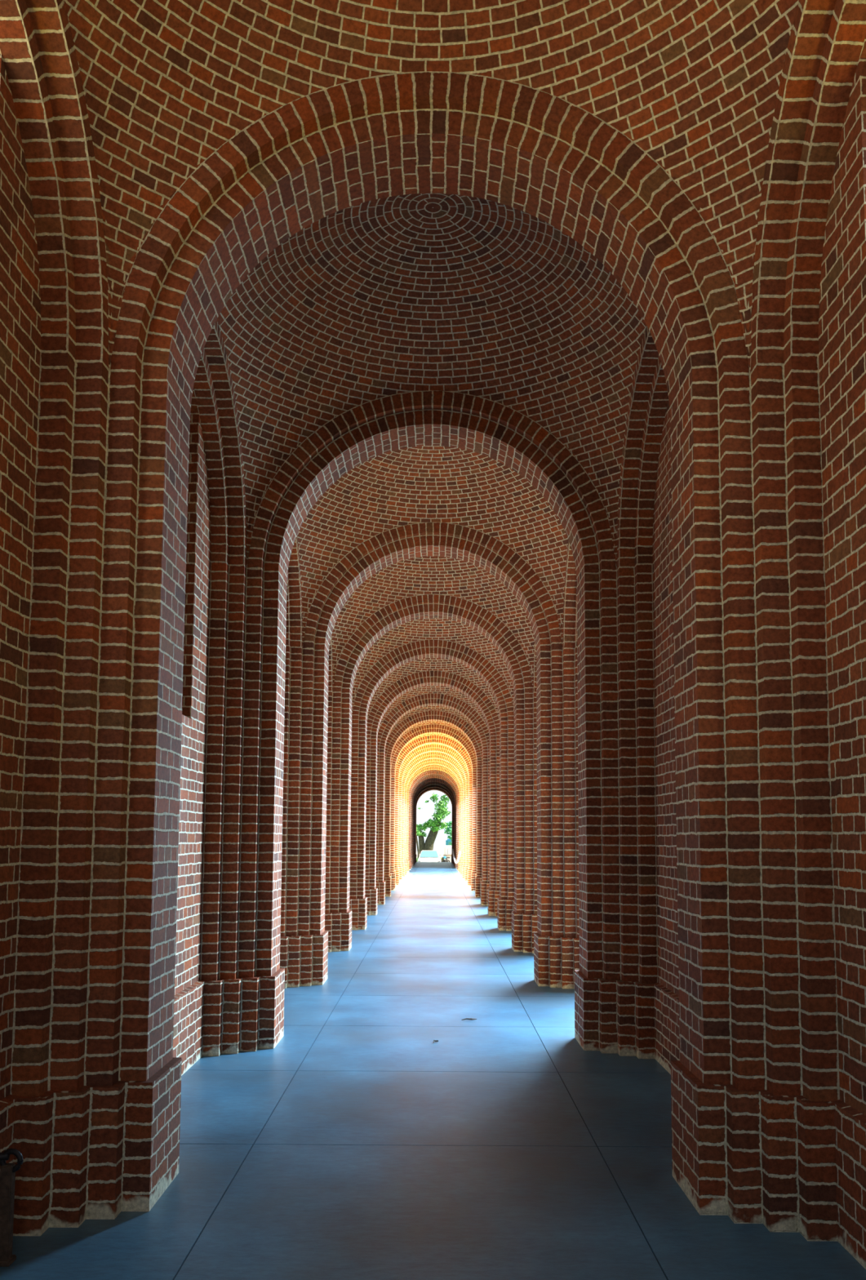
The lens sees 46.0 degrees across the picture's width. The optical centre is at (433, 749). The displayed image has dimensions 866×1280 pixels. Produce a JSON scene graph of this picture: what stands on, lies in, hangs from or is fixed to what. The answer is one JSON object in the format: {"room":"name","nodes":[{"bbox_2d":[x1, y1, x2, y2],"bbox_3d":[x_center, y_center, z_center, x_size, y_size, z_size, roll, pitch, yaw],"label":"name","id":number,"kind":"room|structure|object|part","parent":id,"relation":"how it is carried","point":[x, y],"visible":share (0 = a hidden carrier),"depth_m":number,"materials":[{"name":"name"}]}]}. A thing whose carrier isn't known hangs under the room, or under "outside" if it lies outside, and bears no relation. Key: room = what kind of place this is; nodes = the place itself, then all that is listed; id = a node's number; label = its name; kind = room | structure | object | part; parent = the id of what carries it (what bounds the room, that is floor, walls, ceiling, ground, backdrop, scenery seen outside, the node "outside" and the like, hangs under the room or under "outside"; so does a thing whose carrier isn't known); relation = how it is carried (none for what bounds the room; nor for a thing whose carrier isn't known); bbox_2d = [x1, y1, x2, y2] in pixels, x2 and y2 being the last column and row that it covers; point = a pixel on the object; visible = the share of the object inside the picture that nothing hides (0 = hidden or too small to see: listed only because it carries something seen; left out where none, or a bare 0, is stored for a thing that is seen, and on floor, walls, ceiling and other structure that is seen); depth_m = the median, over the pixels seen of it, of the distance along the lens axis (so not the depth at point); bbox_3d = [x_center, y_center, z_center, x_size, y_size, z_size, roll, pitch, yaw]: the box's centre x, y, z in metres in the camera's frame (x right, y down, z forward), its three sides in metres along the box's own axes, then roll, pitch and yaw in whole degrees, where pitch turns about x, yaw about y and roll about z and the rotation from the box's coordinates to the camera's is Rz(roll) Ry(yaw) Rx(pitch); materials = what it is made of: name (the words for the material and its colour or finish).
{"room":"arched brick corridor","nodes":[
{"label":"arched brick corridor","id":0,"kind":"room"},
{"bbox_2d":[0,49,211,1167],"bbox_3d":[-1.858,-1.061,4.901,0.357,6.150,5.806,0,-5,0],"label":"wall","id":1,"kind":"structure","parent":0,"point":[20,277],"depth_m":4.28,"materials":[{"name":"brown brick"}]},
{"bbox_2d":[415,807,416,862],"bbox_3d":[-1.568,5.809,69.247,0.917,3.711,1.065,0,-5,0],"label":"brick pier","id":2,"kind":"object","parent":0,"point":[415,807],"visible":0.16,"depth_m":69.02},
{"bbox_2d":[0,862,865,1279],"bbox_3d":[0.004,4.843,32.896,4.715,0.700,74.787,0,-5,0],"label":"floor","id":3,"kind":"structure","parent":0,"point":[360,1145],"depth_m":5.27,"materials":[{"name":"blue"}]},
{"bbox_2d":[0,1148,23,1266],"bbox_3d":[-1.643,1.724,3.857,0.178,0.420,0.068,0,-5,0],"label":"gate post","id":4,"kind":"object","parent":3,"relation":"on","point":[7,1171],"visible":1,"depth_m":3.84,"materials":[{"name":"metal"}]},
{"bbox_3d":[-1.612,1.754,3.854,0.068,0.360,0.068,0,-5,0],"label":"post","id":5,"kind":"part","parent":4,"relation":"part of","materials":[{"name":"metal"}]},
{"bbox_2d":[10,351,190,1235],"bbox_3d":[-1.665,0.155,4.794,0.917,3.711,1.065,0,-5,0],"label":"brick pier","id":6,"kind":"object","parent":3,"relation":"on","point":[95,1077],"visible":0.99,"depth_m":4.45,"materials":[{"name":"red brick"}]},
{"bbox_2d":[0,0,109,370],"bbox_3d":[-1.591,-2.532,3.320,0.240,1.385,2.770,0,-5,0],"label":"arch","id":7,"kind":"object","parent":6,"relation":"on","point":[37,48],"visible":0.99,"depth_m":4.35,"materials":[{"name":"brown brick"}]},
{"bbox_2d":[109,71,750,421],"bbox_3d":[-0.011,-2.411,5.016,2.915,1.457,0.635,0,-5,0],"label":"brick arch","id":8,"kind":"object","parent":6,"relation":"on","point":[319,154],"visible":0.94,"depth_m":4.81,"materials":[{"name":"brown brick"}]},
{"bbox_2d":[63,0,798,370],"bbox_3d":[-0.012,-2.878,3.348,2.915,2.098,2.770,0,-5,0],"label":"dome","id":9,"kind":"object","parent":8,"relation":"on","point":[695,84],"visible":1,"depth_m":4.57,"materials":[{"name":"brown brick"}]},
{"bbox_2d":[200,561,286,1056],"bbox_3d":[-1.660,0.452,8.186,0.917,3.711,1.065,0,-5,0],"label":"brick pier","id":10,"kind":"object","parent":3,"relation":"on","point":[244,983],"visible":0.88,"depth_m":7.83,"materials":[{"name":"red brick"}]},
{"bbox_2d":[193,320,246,568],"bbox_3d":[-1.586,-2.235,6.713,0.240,1.385,2.770,0,-5,0],"label":"arch","id":11,"kind":"object","parent":10,"relation":"on","point":[213,386],"visible":0.43,"depth_m":7.69,"materials":[{"name":"brown brick"}]},
{"bbox_2d":[246,390,617,586],"bbox_3d":[-0.006,-2.113,8.409,2.915,1.457,0.635,0,-5,0],"label":"brick arch","id":12,"kind":"object","parent":10,"relation":"on","point":[368,430],"visible":0.97,"depth_m":8.19,"materials":[{"name":"brown brick"}]},
{"bbox_2d":[217,193,646,568],"bbox_3d":[-0.007,-2.581,6.741,2.915,2.098,2.770,0,-5,0],"label":"dome","id":13,"kind":"object","parent":12,"relation":"on","point":[372,300],"visible":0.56,"depth_m":7.56,"materials":[{"name":"brown brick"}]},
{"bbox_2d":[280,645,328,988],"bbox_3d":[-1.655,0.750,11.579,0.917,3.711,1.065,0,-5,0],"label":"brick pier","id":14,"kind":"object","parent":3,"relation":"on","point":[304,940],"visible":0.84,"depth_m":11.26,"materials":[{"name":"red brick"}]},
{"bbox_2d":[285,536,302,647],"bbox_3d":[-1.581,-1.937,10.105,0.240,1.385,2.770,0,-5,0],"label":"arch","id":15,"kind":"object","parent":14,"relation":"on","point":[294,593],"visible":0.23,"depth_m":11.24,"materials":[{"name":"brown brick"}]},
{"bbox_2d":[302,522,562,657],"bbox_3d":[-0.001,-1.815,11.801,2.915,1.457,0.635,0,-5,0],"label":"brick arch","id":16,"kind":"object","parent":14,"relation":"on","point":[387,548],"visible":0.97,"depth_m":11.56,"materials":[{"name":"brown brick"}]},
{"bbox_2d":[297,445,568,648],"bbox_3d":[-0.002,-2.283,10.133,2.915,2.098,2.770,0,-5,0],"label":"dome","id":17,"kind":"object","parent":16,"relation":"on","point":[388,491],"visible":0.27,"depth_m":11.22,"materials":[{"name":"brown brick"}]},
{"bbox_2d":[324,691,351,951],"bbox_3d":[-1.649,1.047,14.971,0.917,3.711,1.065,0,-5,0],"label":"brick pier","id":18,"kind":"object","parent":3,"relation":"on","point":[338,915],"visible":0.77,"depth_m":14.69,"materials":[{"name":"red brick"}]},
{"bbox_2d":[328,637,332,691],"bbox_3d":[-1.576,-1.639,13.497,0.240,1.385,2.770,0,-5,0],"label":"arch","id":19,"kind":"object","parent":18,"relation":"on","point":[330,674],"visible":0.07,"depth_m":14.71,"materials":[{"name":"brown brick"}]},
{"bbox_2d":[333,594,533,697],"bbox_3d":[0.004,-1.518,15.193,2.915,1.457,0.635,0,-5,0],"label":"brick arch","id":20,"kind":"object","parent":18,"relation":"on","point":[395,614],"visible":0.99,"depth_m":14.95,"materials":[{"name":"brown brick"}]},
{"bbox_2d":[331,522,534,692],"bbox_3d":[0.003,-1.986,13.525,2.915,2.098,2.770,0,-5,0],"label":"dome","id":21,"kind":"object","parent":20,"relation":"on","point":[428,575],"visible":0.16,"depth_m":14.73,"materials":[{"name":"brown brick"}]},
{"bbox_2d":[349,719,367,929],"bbox_3d":[-1.644,1.345,18.363,0.917,3.711,1.065,0,-5,0],"label":"brick pier","id":22,"kind":"object","parent":3,"relation":"on","point":[357,900],"visible":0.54,"depth_m":18.11,"materials":[{"name":"red brick"}]},
{"bbox_2d":[351,639,514,723],"bbox_3d":[0.009,-1.220,18.586,2.915,1.457,0.635,0,-5,0],"label":"brick arch","id":23,"kind":"object","parent":22,"relation":"on","point":[461,654],"visible":0.98,"depth_m":18.33,"materials":[{"name":"brown brick"}]},
{"bbox_2d":[351,594,514,715],"bbox_3d":[0.008,-1.688,16.917,2.915,2.098,2.770,0,-5,0],"label":"dome","id":24,"kind":"object","parent":23,"relation":"on","point":[429,628],"visible":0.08,"depth_m":18.19,"materials":[{"name":"brown brick"}]},
{"bbox_2d":[364,737,377,915],"bbox_3d":[-1.639,1.643,21.755,0.917,3.711,1.065,0,-5,0],"label":"brick pier","id":25,"kind":"object","parent":3,"relation":"on","point":[371,891],"visible":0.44,"depth_m":21.51,"materials":[{"name":"red brick"}]},
{"bbox_2d":[366,670,499,740],"bbox_3d":[0.014,-0.922,21.978,2.915,1.457,0.635,0,-5,0],"label":"brick arch","id":26,"kind":"object","parent":25,"relation":"on","point":[431,677],"visible":0.95,"depth_m":21.73,"materials":[{"name":"brown brick"}]},
{"bbox_2d":[367,657,499,719],"bbox_3d":[0.013,-1.390,20.310,2.915,2.098,2.770,0,-5,0],"label":"dome","id":27,"kind":"object","parent":26,"relation":"on","point":[427,664],"visible":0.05,"depth_m":21.62,"materials":[{"name":"brown brick"}]},
{"bbox_2d":[375,751,385,905],"bbox_3d":[-1.634,1.940,25.148,0.917,3.711,1.065,0,-5,0],"label":"brick pier","id":28,"kind":"object","parent":3,"relation":"on","point":[380,884],"visible":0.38,"depth_m":24.91,"materials":[{"name":"red brick"}]},
{"bbox_2d":[377,693,489,753],"bbox_3d":[0.019,-0.625,25.370,2.915,1.457,0.635,0,-5,0],"label":"brick arch","id":29,"kind":"object","parent":28,"relation":"on","point":[415,702],"visible":0.93,"depth_m":25.12,"materials":[{"name":"red brick"}]},
{"bbox_2d":[383,762,391,897],"bbox_3d":[-1.629,2.238,28.540,0.917,3.711,1.065,0,-5,0],"label":"brick pier","id":30,"kind":"object","parent":3,"relation":"on","point":[387,878],"visible":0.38,"depth_m":28.32,"materials":[{"name":"red brick"}]},
{"bbox_2d":[385,710,482,763],"bbox_3d":[0.025,-0.327,28.762,2.915,1.457,0.635,0,-5,0],"label":"brick arch","id":31,"kind":"object","parent":30,"relation":"on","point":[413,720],"visible":0.91,"depth_m":28.51,"materials":[{"name":"red brick"}]},
{"bbox_2d":[389,770,395,890],"bbox_3d":[-1.624,2.535,31.932,0.917,3.711,1.065,0,-5,0],"label":"brick pier","id":32,"kind":"object","parent":3,"relation":"on","point":[393,874],"visible":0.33,"depth_m":31.71,"materials":[{"name":"red brick"}]},
{"bbox_2d":[391,724,476,771],"bbox_3d":[0.030,-0.030,32.155,2.915,1.457,0.635,0,-5,0],"label":"brick arch","id":33,"kind":"object","parent":32,"relation":"on","point":[418,731],"visible":0.89,"depth_m":31.91,"materials":[{"name":"red brick"}]},
{"bbox_2d":[394,777,399,885],"bbox_3d":[-1.619,2.833,35.324,0.917,3.711,1.065,0,-5,0],"label":"brick pier","id":34,"kind":"object","parent":3,"relation":"on","point":[397,779],"visible":0.3,"depth_m":35.11,"materials":[{"name":"brick"}]},
{"bbox_2d":[395,735,472,777],"bbox_3d":[0.035,0.268,35.547,2.915,1.457,0.635,0,-5,0],"label":"brick arch","id":35,"kind":"object","parent":34,"relation":"on","point":[444,740],"visible":0.9,"depth_m":35.30,"materials":[{"name":"brick"}]},
{"bbox_2d":[398,782,402,881],"bbox_3d":[-1.614,3.131,38.717,0.917,3.711,1.065,0,-5,0],"label":"brick pier","id":36,"kind":"object","parent":3,"relation":"on","point":[400,867],"visible":0.27,"depth_m":38.48,"materials":[{"name":"brown brick"}]},
{"bbox_2d":[399,744,468,782],"bbox_3d":[0.040,0.566,38.939,2.915,1.457,0.635,0,-5,0],"label":"brick arch","id":37,"kind":"object","parent":36,"relation":"on","point":[415,753],"visible":0.85,"depth_m":38.70,"materials":[{"name":"brick"}]},
{"bbox_2d":[401,786,404,877],"bbox_3d":[-1.609,3.428,42.109,0.917,3.711,1.065,0,-5,0],"label":"brick pier","id":38,"kind":"object","parent":3,"relation":"on","point":[403,788],"visible":0.21,"depth_m":41.89,"materials":[{"name":"brown brick"}]},
{"bbox_2d":[402,751,466,787],"bbox_3d":[0.045,0.863,42.331,2.915,1.457,0.635,0,-5,0],"label":"brick arch","id":39,"kind":"object","parent":38,"relation":"on","point":[429,755],"visible":0.76,"depth_m":42.10,"materials":[{"name":"brick"}]},
{"bbox_2d":[404,791,407,875],"bbox_3d":[-1.603,3.726,45.501,0.917,3.711,1.065,0,-5,0],"label":"brick pier","id":40,"kind":"object","parent":3,"relation":"on","point":[406,792],"visible":0.19,"depth_m":45.26,"materials":[{"name":"brown brick"}]},
{"bbox_2d":[404,758,463,791],"bbox_3d":[0.050,1.161,45.724,2.915,1.457,0.635,0,-5,0],"label":"brick arch","id":41,"kind":"object","parent":40,"relation":"on","point":[433,761],"visible":0.72,"depth_m":45.49,"materials":[{"name":"brick"}]},
{"bbox_2d":[406,794,408,872],"bbox_3d":[-1.598,4.024,48.893,0.917,3.711,1.065,0,-5,0],"label":"brick pier","id":42,"kind":"object","parent":3,"relation":"on","point":[407,802],"visible":0.16,"depth_m":48.70,"materials":[{"name":"brown brick"}]},
{"bbox_2d":[407,764,461,794],"bbox_3d":[0.055,1.458,49.116,2.915,1.457,0.635,0,-5,0],"label":"brick arch","id":43,"kind":"object","parent":42,"relation":"on","point":[428,767],"visible":0.72,"depth_m":48.89,"materials":[{"name":"brick"}]},
{"bbox_2d":[408,797,410,870],"bbox_3d":[-1.593,4.321,52.286,0.917,3.711,1.065,0,-5,0],"label":"brick pier","id":44,"kind":"object","parent":3,"relation":"on","point":[409,839],"visible":0.23,"depth_m":52.10,"materials":[{"name":"brown brick"}]},
{"bbox_2d":[408,769,459,797],"bbox_3d":[0.060,1.756,52.508,2.915,1.457,0.635,0,-5,0],"label":"brick arch","id":45,"kind":"object","parent":44,"relation":"on","point":[417,778],"visible":0.69,"depth_m":52.29,"materials":[{"name":"brick"}]},
{"bbox_2d":[409,800,412,868],"bbox_3d":[-1.588,4.619,55.678,0.917,3.711,1.065,0,-5,0],"label":"brick pier","id":46,"kind":"object","parent":3,"relation":"on","point":[411,858],"visible":0.2,"depth_m":55.46,"materials":[{"name":"brown brick"}]},
{"bbox_2d":[410,773,457,799],"bbox_3d":[0.065,2.054,55.901,2.915,1.457,0.635,0,-5,0],"label":"brick arch","id":47,"kind":"object","parent":46,"relation":"on","point":[432,775],"visible":0.66,"depth_m":55.69,"materials":[{"name":"brick"}]},
{"bbox_2d":[411,801,413,866],"bbox_3d":[-1.583,4.916,59.070,0.917,3.711,1.065,0,-5,0],"label":"brick pier","id":48,"kind":"object","parent":3,"relation":"on","point":[412,857],"visible":0.12,"depth_m":58.84,"materials":[{"name":"red brick"}]},
{"bbox_2d":[412,777,456,802],"bbox_3d":[0.070,2.351,59.293,2.915,1.457,0.635,0,-5,0],"label":"brick arch","id":49,"kind":"object","parent":48,"relation":"on","point":[430,780],"visible":0.53,"depth_m":59.09,"materials":[{"name":"red brick"}]},
{"bbox_2d":[414,784,453,805],"bbox_3d":[0.081,2.946,66.077,2.915,1.457,0.635,0,-5,0],"label":"brick arch","id":50,"kind":"object","parent":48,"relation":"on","point":[431,785],"visible":0.57,"depth_m":65.87,"materials":[{"name":"brown brick"}]},
{"bbox_2d":[413,804,414,865],"bbox_3d":[-1.578,5.214,62.462,0.917,3.711,1.065,0,-5,0],"label":"brick pier","id":51,"kind":"object","parent":3,"relation":"on","point":[413,804],"visible":0.13,"depth_m":62.30,"materials":[{"name":"red brick"}]},
{"bbox_2d":[413,781,454,804],"bbox_3d":[0.076,2.649,62.685,2.915,1.457,0.635,0,-5,0],"label":"brick arch","id":52,"kind":"object","parent":51,"relation":"on","point":[421,787],"visible":0.57,"depth_m":62.49,"materials":[{"name":"brown brick"}]},
{"bbox_2d":[413,805,415,863],"bbox_3d":[-1.573,5.512,65.855,0.917,3.711,1.065,0,-5,0],"label":"brick pier","id":53,"kind":"object","parent":3,"relation":"on","point":[415,806],"visible":0.13,"depth_m":65.63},
{"bbox_2d":[451,807,453,862],"bbox_3d":[1.710,5.827,69.240,0.917,3.711,1.065,0,-5,0],"label":"brick pier","id":54,"kind":"object","parent":3,"relation":"on","point":[452,807],"visible":0.17,"depth_m":69.02,"materials":[{"name":"red brick"}]},
{"bbox_2d":[452,805,453,863],"bbox_3d":[1.705,5.530,65.848,0.917,3.711,1.065,0,-5,0],"label":"brick pier","id":55,"kind":"object","parent":3,"relation":"on","point":[453,806],"visible":0.11,"depth_m":65.65,"materials":[{"name":"red brick"}]},
{"bbox_2d":[453,804,454,865],"bbox_3d":[1.700,5.232,62.456,0.917,3.711,1.065,0,-5,0],"label":"brick pier","id":56,"kind":"object","parent":3,"relation":"on","point":[454,804],"visible":0.06,"depth_m":62.24,"materials":[{"name":"brick"}]},
{"bbox_2d":[453,802,456,866],"bbox_3d":[1.695,4.934,59.064,0.917,3.711,1.065,0,-5,0],"label":"brick pier","id":57,"kind":"object","parent":3,"relation":"on","point":[455,802],"visible":0.09,"depth_m":58.90,"materials":[{"name":"brick"}]},
{"bbox_2d":[455,800,457,868],"bbox_3d":[1.690,4.637,55.671,0.917,3.711,1.065,0,-5,0],"label":"brick pier","id":58,"kind":"object","parent":3,"relation":"on","point":[456,800],"visible":0.12,"depth_m":55.46,"materials":[{"name":"red brick"}]},
{"bbox_2d":[457,797,459,870],"bbox_3d":[1.684,4.339,52.279,0.917,3.711,1.065,0,-5,0],"label":"brick pier","id":59,"kind":"object","parent":3,"relation":"on","point":[458,797],"visible":0.09,"depth_m":52.11,"materials":[{"name":"brown brick"}]},
{"bbox_2d":[457,794,461,872],"bbox_3d":[1.679,4.042,48.887,0.917,3.711,1.065,0,-5,0],"label":"brick pier","id":60,"kind":"object","parent":3,"relation":"on","point":[460,840],"visible":0.16,"depth_m":48.70,"materials":[{"name":"brown brick"}]},
{"bbox_2d":[452,848,461,863],"bbox_3d":[1.156,5.404,51.573,0.090,0.750,16.713,0,-5,0],"label":"rope","id":61,"kind":"object","parent":60,"relation":"hanging from","point":[460,851],"visible":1,"depth_m":48.13,"materials":[{"name":"white"}]},
{"bbox_2d":[460,791,463,875],"bbox_3d":[1.674,3.744,45.495,0.917,3.711,1.065,0,-5,0],"label":"brick pier","id":62,"kind":"object","parent":3,"relation":"on","point":[462,792],"visible":0.17,"depth_m":45.27,"materials":[{"name":"brown brick"}]},
{"bbox_2d":[462,787,466,878],"bbox_3d":[1.669,3.446,42.102,0.917,3.711,1.065,0,-5,0],"label":"brick pier","id":63,"kind":"object","parent":3,"relation":"on","point":[464,788],"visible":0.2,"depth_m":41.93,"materials":[{"name":"brown brick"}]},
{"bbox_2d":[464,782,468,881],"bbox_3d":[1.664,3.149,38.710,0.917,3.711,1.065,0,-5,0],"label":"brick pier","id":64,"kind":"object","parent":3,"relation":"on","point":[466,868],"visible":0.23,"depth_m":38.51,"materials":[{"name":"brown brick"}]},
{"bbox_2d":[467,777,472,885],"bbox_3d":[1.659,2.851,35.318,0.917,3.711,1.065,0,-5,0],"label":"brick pier","id":65,"kind":"object","parent":3,"relation":"on","point":[470,780],"visible":0.27,"depth_m":35.11,"materials":[{"name":"brown brick"}]},
{"bbox_2d":[471,771,476,890],"bbox_3d":[1.654,2.554,31.925,0.917,3.711,1.065,0,-5,0],"label":"brick pier","id":66,"kind":"object","parent":3,"relation":"on","point":[473,873],"visible":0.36,"depth_m":31.72,"materials":[{"name":"red brick"}]},
{"bbox_2d":[475,762,482,897],"bbox_3d":[1.649,2.256,28.533,0.917,3.711,1.065,0,-5,0],"label":"brick pier","id":67,"kind":"object","parent":3,"relation":"on","point":[478,878],"visible":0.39,"depth_m":28.31,"materials":[{"name":"red brick"}]},
{"bbox_2d":[480,752,489,905],"bbox_3d":[1.643,1.958,25.141,0.917,3.711,1.065,0,-5,0],"label":"brick pier","id":68,"kind":"object","parent":3,"relation":"on","point":[485,884],"visible":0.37,"depth_m":24.91,"materials":[{"name":"red brick"}]},
{"bbox_2d":[487,738,499,915],"bbox_3d":[1.638,1.661,21.749,0.917,3.711,1.065,0,-5,0],"label":"brick pier","id":69,"kind":"object","parent":3,"relation":"on","point":[493,893],"visible":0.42,"depth_m":21.51,"materials":[{"name":"red brick"}]},
{"bbox_2d":[497,720,514,930],"bbox_3d":[1.633,1.363,18.357,0.917,3.711,1.065,0,-5,0],"label":"brick pier","id":70,"kind":"object","parent":3,"relation":"on","point":[505,903],"visible":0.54,"depth_m":18.11,"materials":[{"name":"red brick"}]},
{"bbox_2d":[511,692,537,953],"bbox_3d":[1.628,1.065,14.964,0.917,3.711,1.065,0,-5,0],"label":"brick pier","id":71,"kind":"object","parent":3,"relation":"on","point":[524,916],"visible":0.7,"depth_m":14.68,"materials":[{"name":"red brick"}]},
{"bbox_2d":[533,647,579,989],"bbox_3d":[1.623,0.768,11.572,0.917,3.711,1.065,0,-5,0],"label":"brick pier","id":72,"kind":"object","parent":3,"relation":"on","point":[557,937],"visible":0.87,"depth_m":11.26,"materials":[{"name":"red brick"}]},
{"bbox_2d":[562,540,577,649],"bbox_3d":[1.573,-1.919,10.099,0.240,1.385,2.770,0,-5,0],"label":"arch","id":73,"kind":"object","parent":72,"relation":"on","point":[570,605],"visible":0.27,"depth_m":11.26,"materials":[{"name":"brown brick"}]},
{"bbox_2d":[574,564,657,1058],"bbox_3d":[1.618,0.470,8.180,0.917,3.711,1.065,0,-5,0],"label":"brick pier","id":74,"kind":"object","parent":3,"relation":"on","point":[616,976],"visible":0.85,"depth_m":7.82,"materials":[{"name":"red brick"}]},
{"bbox_2d":[617,325,668,569],"bbox_3d":[1.568,-2.217,6.706,0.240,1.385,2.770,0,-5,0],"label":"arch","id":75,"kind":"object","parent":74,"relation":"on","point":[649,397],"visible":0.38,"depth_m":7.70,"materials":[{"name":"brown brick"}]},
{"bbox_2d":[670,354,839,1241],"bbox_3d":[1.613,0.173,4.787,0.917,3.711,1.065,0,-5,0],"label":"brick pier","id":76,"kind":"object","parent":3,"relation":"on","point":[755,1079],"visible":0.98,"depth_m":4.44,"materials":[{"name":"red brick"}]},
{"bbox_2d":[750,0,865,373],"bbox_3d":[1.563,-2.515,3.314,0.240,1.385,2.770,0,-5,0],"label":"arch","id":77,"kind":"object","parent":76,"relation":"on","point":[827,37],"visible":0.99,"depth_m":4.34,"materials":[{"name":"brown brick"}]},
{"bbox_2d":[378,670,488,728],"bbox_3d":[0.019,-1.093,23.702,2.915,2.098,2.770,0,-5,0],"label":"dome","id":78,"kind":"object","parent":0,"point":[426,689],"visible":0.05,"depth_m":25.04,"materials":[{"name":"brown brick"}]},
{"bbox_2d":[388,706,478,735],"bbox_3d":[0.024,-0.795,27.094,2.915,2.098,2.770,0,-5,0],"label":"dome","id":79,"kind":"object","parent":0,"point":[425,708],"visible":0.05,"depth_m":28.46,"materials":[{"name":"brown brick"}]},
{"bbox_2d":[397,721,470,741],"bbox_3d":[0.029,-0.497,30.486,2.915,2.098,2.770,0,-5,0],"label":"dome","id":80,"kind":"object","parent":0,"point":[425,722],"visible":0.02,"depth_m":31.86,"materials":[{"name":"brick"}]},
{"bbox_2d":[407,724,460,744],"bbox_3d":[0.034,-0.200,33.879,2.915,2.098,2.770,0,-5,0],"label":"dome","id":81,"kind":"object","parent":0,"point":[428,724],"visible":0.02,"depth_m":35.27,"materials":[{"name":"brick"}]},
{"bbox_2d":[416,790,452,854],"bbox_3d":[0.024,1.476,33.700,4.115,6.150,73.300,0,-5,0],"label":"wall","id":82,"kind":"structure","parent":0,"point":[429,790],"depth_m":70.03,"materials":[{"name":"brown brick"}]},
{"bbox_2d":[415,786,453,807],"bbox_3d":[0.086,3.244,69.469,2.915,1.457,0.635,0,-5,0],"label":"brick arch","id":83,"kind":"object","parent":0,"point":[433,788],"visible":0.45,"depth_m":69.27,"materials":[{"name":"brown brick"}]},
{"bbox_2d":[416,743,453,749],"bbox_3d":[0.039,0.098,37.271,2.915,2.098,2.770,0,-5,0],"label":"dome","id":84,"kind":"object","parent":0,"point":[428,744],"visible":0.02,"depth_m":38.68,"materials":[{"name":"brick"}]},
{"bbox_2d":[533,641,536,693],"bbox_3d":[1.579,-1.622,13.491,0.240,1.385,2.770,0,-5,0],"label":"arch","id":85,"kind":"object","parent":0,"point":[535,650],"visible":0.03,"depth_m":14.71,"materials":[{"name":"brown brick"}]},
{"bbox_2d":[652,35,865,1269],"bbox_3d":[1.820,-1.041,4.894,0.357,6.150,5.806,0,-5,0],"label":"wall","id":86,"kind":"structure","parent":0,"point":[842,288],"depth_m":4.16,"materials":[{"name":"brown brick"}]},
{"label":"outside","id":87,"kind":"structure","parent":0,"visible":0},
{"bbox_2d":[416,851,444,857],"bbox_3d":[0.065,8.846,74.512,120.000,0.001,210.000,0,-5,0],"label":"ground","id":88,"kind":"structure","parent":87,"point":[439,853],"depth_m":158.87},
{"bbox_2d":[416,850,443,862],"bbox_3d":[-0.276,8.440,77.914,2.140,1.400,4.395,0,-5,0],"label":"car","id":89,"kind":"object","parent":88,"relation":"on","point":[425,855],"visible":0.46,"depth_m":76.82,"materials":[{"name":"white paint"}]},
{"bbox_2d":[439,854,449,862],"bbox_3d":[0.928,8.968,81.676,0.678,1.026,1.879,-2,-6,29],"label":"motorcycle","id":90,"kind":"object","parent":88,"relation":"on","point":[443,857],"visible":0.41,"depth_m":81.52,"materials":[{"name":"grey metal"}]},
{"bbox_3d":[0.927,8.914,81.678,0.240,0.627,1.315,-2,-6,29],"label":"frame","id":91,"kind":"part","parent":90,"relation":"part of","materials":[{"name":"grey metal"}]},
{"bbox_2d":[443,845,451,862],"bbox_3d":[1.765,8.839,84.333,1.800,1.750,3.630,0,-5,0],"label":"van","id":92,"kind":"object","parent":88,"relation":"on","point":[447,849],"visible":0.18,"depth_m":82.58,"materials":[{"name":"white paint"}]},
{"label":"lawn","id":93,"kind":"structure","parent":88,"relation":"on","visible":0},
{"bbox_2d":[416,826,422,860],"bbox_3d":[-1.453,8.303,87.580,0.986,3.363,0.781,0,-5,0],"label":"tree","id":94,"kind":"object","parent":93,"relation":"on","point":[419,833],"visible":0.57,"depth_m":87.58,"materials":[{"name":"green plant"}]},
{"bbox_2d":[416,792,451,854],"bbox_3d":[-0.174,7.112,91.461,3.638,6.483,1.856,0,-5,0],"label":"tree","id":95,"kind":"object","parent":93,"relation":"on","point":[436,823],"visible":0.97,"depth_m":91.41,"materials":[{"name":"green plant"}]},
{"bbox_2d":[444,821,452,845],"bbox_3d":[1.684,8.684,95.620,1.388,4.041,0.994,0,-5,0],"label":"tree","id":96,"kind":"object","parent":93,"relation":"on","point":[449,828],"visible":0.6,"depth_m":95.58,"materials":[{"name":"green plant"}]},
{"bbox_2d":[445,839,451,845],"bbox_3d":[2.268,10.442,105.729,1.900,2.300,4.520,0,-5,0],"label":"van","id":97,"kind":"object","parent":93,"relation":"on","point":[448,841],"visible":0.06,"depth_m":103.58,"materials":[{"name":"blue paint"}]}
]}

